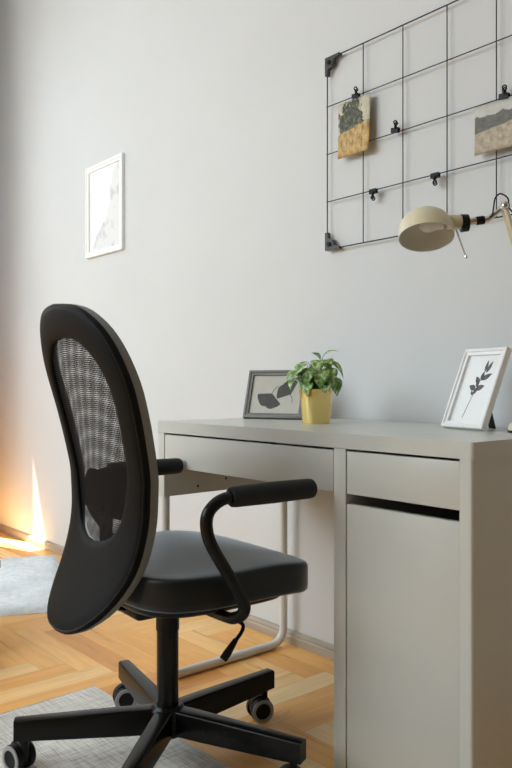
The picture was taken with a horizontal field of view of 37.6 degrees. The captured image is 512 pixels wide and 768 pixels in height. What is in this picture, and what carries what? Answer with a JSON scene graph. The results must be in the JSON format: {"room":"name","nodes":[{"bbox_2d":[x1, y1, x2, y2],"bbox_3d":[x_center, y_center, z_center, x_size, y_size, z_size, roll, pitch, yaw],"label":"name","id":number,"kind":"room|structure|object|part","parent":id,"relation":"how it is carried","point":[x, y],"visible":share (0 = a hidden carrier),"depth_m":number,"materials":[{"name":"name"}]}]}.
{"room":"home office","nodes":[
{"label":"home office","id":0,"kind":"room"},
{"bbox_2d":[0,532,333,767],"bbox_3d":[-1.341,0.856,1.260,3.822,0.001,5.800,0,0,-40],"label":"floor","id":1,"kind":"structure","parent":0,"point":[38,662],"depth_m":2.27,"materials":[{"name":"brown wood"}]},
{"bbox_2d":[0,555,58,616],"bbox_3d":[-1.577,0.844,3.070,1.506,0.024,0.926,0,0,-16],"label":"rug","id":2,"kind":"object","parent":1,"relation":"on","point":[26,583],"visible":0.89,"depth_m":3.14,"materials":[{"name":"fabric"}]},
{"bbox_2d":[0,686,229,767],"bbox_3d":[-0.318,0.854,1.246,0.953,0.004,1.503,0,0,-41],"label":"rug","id":3,"kind":"object","parent":1,"relation":"on","point":[111,752],"visible":0.45,"depth_m":1.77,"materials":[{"name":"grey fabric"}]},
{"bbox_2d":[2,304,316,767],"bbox_3d":[-0.202,0.345,1.719,0.647,1.022,0.650,0,0,-36],"label":"office chair","id":4,"kind":"object","parent":3,"relation":"on","point":[135,570],"visible":1,"depth_m":1.58,"materials":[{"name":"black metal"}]},
{"bbox_3d":[-0.365,0.754,1.676,0.334,0.055,0.042,0,0,-9],"label":"leg","id":5,"kind":"part","parent":4,"relation":"part of","materials":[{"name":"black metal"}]},
{"bbox_3d":[-0.367,0.119,1.602,0.090,0.445,0.292,0,0,-36],"label":"panel","id":6,"kind":"part","parent":4,"relation":"part of","materials":[{"name":"black fabric"}]},
{"bbox_3d":[-0.360,0.119,1.607,0.090,0.445,0.292,0,0,-36],"label":"panel","id":7,"kind":"part","parent":4,"relation":"part of","materials":[{"name":"black fabric"}]},
{"bbox_3d":[-0.367,0.174,1.602,0.137,0.682,0.390,0,0,-36],"label":"backrest","id":8,"kind":"part","parent":4,"relation":"part of","materials":[{"name":"black plastic"}]},
{"bbox_3d":[-0.275,0.754,1.850,0.042,0.055,0.334,0,0,-27],"label":"leg","id":9,"kind":"part","parent":4,"relation":"part of","materials":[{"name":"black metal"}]},
{"bbox_3d":[-0.227,0.754,1.536,0.042,0.055,0.334,0,0,9],"label":"leg","id":10,"kind":"part","parent":4,"relation":"part of","materials":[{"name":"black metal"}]},
{"bbox_3d":[-0.151,0.433,1.761,0.450,0.094,0.490,0,0,-36],"label":"seat","id":11,"kind":"part","parent":4,"relation":"part of","materials":[{"name":"black leather"}]},
{"bbox_3d":[-0.114,0.352,1.558,0.115,0.280,0.206,0,0,-36],"label":"armrest","id":12,"kind":"part","parent":4,"relation":"part of","materials":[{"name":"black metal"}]},
{"bbox_3d":[-0.082,0.754,1.819,0.334,0.055,0.042,0,0,-45],"label":"leg","id":13,"kind":"part","parent":4,"relation":"part of","materials":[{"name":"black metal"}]},
{"bbox_3d":[-0.079,0.519,1.642,0.032,0.064,0.142,0,0,-41],"label":"height lever","id":14,"kind":"part","parent":4,"relation":"part of","materials":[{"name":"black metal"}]},
{"bbox_3d":[-0.051,0.754,1.625,0.334,0.055,0.042,0,0,27],"label":"leg","id":15,"kind":"part","parent":4,"relation":"part of","materials":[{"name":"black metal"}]},
{"bbox_2d":[158,418,511,767],"bbox_3d":[0.247,0.481,1.923,0.500,0.750,1.045,0,0,-40],"label":"desk","id":16,"kind":"object","parent":1,"relation":"on","point":[423,511],"visible":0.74,"depth_m":1.50,"materials":[{"name":"white wood"}]},
{"bbox_3d":[-0.083,0.230,2.308,0.493,0.183,0.030,0,0,-40],"label":"panel","id":17,"kind":"part","parent":16,"relation":"part of","materials":[{"name":"white wood"}]},
{"bbox_3d":[-0.085,0.586,2.307,0.487,0.540,0.024,0,0,-40],"label":"sled leg","id":18,"kind":"part","parent":16,"relation":"part of","materials":[{"name":"white metal"}]},
{"bbox_3d":[-0.039,0.189,1.890,0.016,0.090,0.659,0,0,-40],"label":"drawer","id":19,"kind":"part","parent":16,"relation":"part of","materials":[{"name":"white wood"}]},
{"bbox_2d":[243,370,301,419],"bbox_3d":[0.063,0.032,2.285,0.195,0.148,0.077,0,0,25],"label":"picture frame","id":20,"kind":"object","parent":16,"relation":"on","point":[269,395],"visible":0.91,"depth_m":2.28,"materials":[{"name":"grey wood"}]},
{"bbox_2d":[249,376,300,413],"bbox_3d":[0.061,0.032,2.280,0.166,0.117,0.042,0,0,25],"label":"print","id":21,"kind":"object","parent":20,"relation":"attached to","point":[267,394],"depth_m":2.28,"materials":[{"name":"beige paper"}]},
{"bbox_2d":[286,350,342,423],"bbox_3d":[0.154,0.007,2.022,0.151,0.198,0.124,0,0,-17],"label":"potted plant","id":22,"kind":"object","parent":16,"relation":"on","point":[316,383],"visible":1,"depth_m":1.99,"materials":[{"name":"green plant"}]},
{"bbox_3d":[0.162,0.059,2.029,0.091,0.093,0.091,0,0,-40],"label":"pot","id":23,"kind":"part","parent":22,"relation":"part of","materials":[{"name":"gold metal"}]},
{"bbox_3d":[0.368,0.497,1.778,0.493,0.718,0.034,0,0,-40],"label":"panel","id":24,"kind":"part","parent":16,"relation":"part of","materials":[{"name":"white wood"}]},
{"bbox_3d":[0.291,0.189,1.502,0.016,0.090,0.281,0,0,-40],"label":"drawer","id":25,"kind":"part","parent":16,"relation":"part of","materials":[{"name":"white metal"}]},
{"bbox_3d":[0.291,0.546,1.502,0.016,0.580,0.281,0,0,-40],"label":"door","id":26,"kind":"part","parent":16,"relation":"part of","materials":[{"name":"white metal"}]},
{"bbox_2d":[398,193,511,432],"bbox_3d":[0.492,-0.153,1.642,0.360,0.518,0.121,0,0,1],"label":"desk lamp","id":27,"kind":"object","parent":16,"relation":"on","point":[423,228],"visible":1,"depth_m":1.63,"materials":[{"name":"beige metal"}]},
{"bbox_3d":[0.372,-0.342,1.643,0.121,0.088,0.121,0,0,-40],"label":"lamp shade","id":28,"kind":"part","parent":27,"relation":"part of","materials":[{"name":"beige paint"}]},
{"bbox_3d":[0.385,-0.349,1.653,0.053,0.035,0.034,0,0,-11],"label":"bulb","id":29,"kind":"part","parent":27,"relation":"part of","materials":[{"name":"clear glass"}]},
{"bbox_2d":[444,215,462,230],"bbox_3d":[0.429,-0.352,1.640,0.037,0.035,0.033,0,0,0],"label":"socket","id":30,"kind":"object","parent":27,"relation":"attached to","point":[456,221],"depth_m":1.63,"materials":[{"name":"beige paint"}]},
{"bbox_3d":[0.488,-0.357,1.640,0.020,0.020,0.018,0,0,0],"label":"switch knob","id":31,"kind":"part","parent":27,"relation":"part of","materials":[{"name":"black plastic"}]},
{"bbox_3d":[0.574,-0.256,1.630,0.083,0.258,0.026,0,0,0],"label":"arm","id":32,"kind":"part","parent":27,"relation":"part of","materials":[{"name":"beige paint"}]},
{"bbox_2d":[441,347,511,430],"bbox_3d":[0.514,0.011,1.757,0.094,0.190,0.140,0,0,-25],"label":"picture frame","id":33,"kind":"object","parent":16,"relation":"on","point":[480,375],"visible":1,"depth_m":1.75,"materials":[{"name":"white wood"}]},
{"bbox_2d":[450,355,500,421],"bbox_3d":[0.514,0.011,1.757,0.066,0.158,0.111,0,0,-25],"label":"print","id":34,"kind":"object","parent":33,"relation":"attached to","point":[477,384],"depth_m":1.76,"materials":[{"name":"white paper"}]},
{"bbox_3d":[0.543,0.052,1.765,0.035,0.106,0.020,0,0,-25],"label":"easel leg","id":35,"kind":"part","parent":33,"relation":"part of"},
{"bbox_3d":[0.572,0.497,1.537,0.493,0.718,0.028,0,0,-40],"label":"panel","id":36,"kind":"part","parent":16,"relation":"part of","materials":[{"name":"white wood"}]},
{"bbox_2d":[0,0,511,644],"bbox_3d":[0.174,-0.719,2.521,0.120,3.250,5.960,0,0,-40],"label":"wall","id":37,"kind":"structure","parent":0,"point":[216,110],"depth_m":2.70,"materials":[{"name":"paint"}]},
{"bbox_2d":[85,153,123,258],"bbox_3d":[-0.695,-0.805,3.438,0.015,0.425,0.337,0,0,-40],"label":"picture frame","id":38,"kind":"object","parent":37,"relation":"attached to","point":[104,181],"visible":1,"depth_m":3.43,"materials":[{"name":"white wood"}]},
{"bbox_2d":[90,162,115,251],"bbox_3d":[-0.693,-0.805,3.439,0.001,0.387,0.299,0,0,-40],"label":"print","id":39,"kind":"object","parent":38,"relation":"attached to","point":[102,174],"depth_m":3.45,"materials":[{"name":"white paper"}]},
{"bbox_2d":[0,524,333,660],"bbox_3d":[0.110,0.835,2.492,0.015,0.042,5.800,0,0,-40],"label":"baseboard","id":40,"kind":"structure","parent":37,"relation":"attached to","point":[322,648],"depth_m":2.57,"materials":[{"name":"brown wood"}]},
{"bbox_2d":[325,0,511,250],"bbox_3d":[0.508,-0.715,2.006,0.020,0.600,0.896,0,0,-40],"label":"grid","id":41,"kind":"object","parent":37,"relation":"attached to","point":[330,62],"visible":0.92,"depth_m":2.12,"materials":[{"name":"metal"}]},
{"bbox_2d":[338,93,369,158],"bbox_3d":[0.290,-0.769,2.246,0.010,0.168,0.128,0,0,-40],"label":"print","id":42,"kind":"object","parent":41,"relation":"attached to","point":[354,114],"visible":1,"depth_m":2.25},
{"bbox_2d":[352,86,359,98],"bbox_3d":[0.297,-0.867,2.242,0.020,0.034,0.028,0,0,-40],"label":"binder clip","id":43,"kind":"object","parent":41,"relation":"attached to","point":[356,95],"visible":1,"depth_m":2.24,"materials":[{"name":"black metal"}]},
{"bbox_2d":[369,188,377,200],"bbox_3d":[0.341,-0.552,2.191,0.020,0.033,0.026,0,0,-40],"label":"binder clip","id":44,"kind":"object","parent":41,"relation":"attached to","point":[373,191],"visible":1,"depth_m":2.19,"materials":[{"name":"black plastic"}]},
{"bbox_2d":[391,120,399,133],"bbox_3d":[0.394,-0.727,2.128,0.020,0.035,0.028,0,0,-40],"label":"binder clip","id":45,"kind":"object","parent":41,"relation":"attached to","point":[395,129],"visible":1,"depth_m":2.12,"materials":[{"name":"black plastic"}]},
{"bbox_2d":[430,172,440,185],"bbox_3d":[0.482,-0.552,2.025,0.020,0.033,0.026,0,0,-40],"label":"binder clip","id":46,"kind":"object","parent":41,"relation":"attached to","point":[434,176],"visible":1,"depth_m":2.02,"materials":[{"name":"black metal"}]},
{"bbox_2d":[474,96,511,155],"bbox_3d":[0.617,-0.647,1.863,0.008,0.125,0.175,0,0,-40],"label":"print","id":47,"kind":"object","parent":41,"relation":"attached to","point":[493,120],"visible":1,"depth_m":1.89},
{"bbox_2d":[498,84,509,99],"bbox_3d":[0.615,-0.723,1.867,0.020,0.034,0.028,0,0,-40],"label":"binder clip","id":48,"kind":"object","parent":41,"relation":"attached to","point":[505,94],"visible":1,"depth_m":1.86,"materials":[{"name":"black metal"}]},
{"bbox_3d":[0.615,-0.727,1.860,0.010,0.025,0.015,0,6,-40],"label":"handle","id":49,"kind":"part","parent":48,"relation":"part of","materials":[{"name":"black metal"}]}
]}

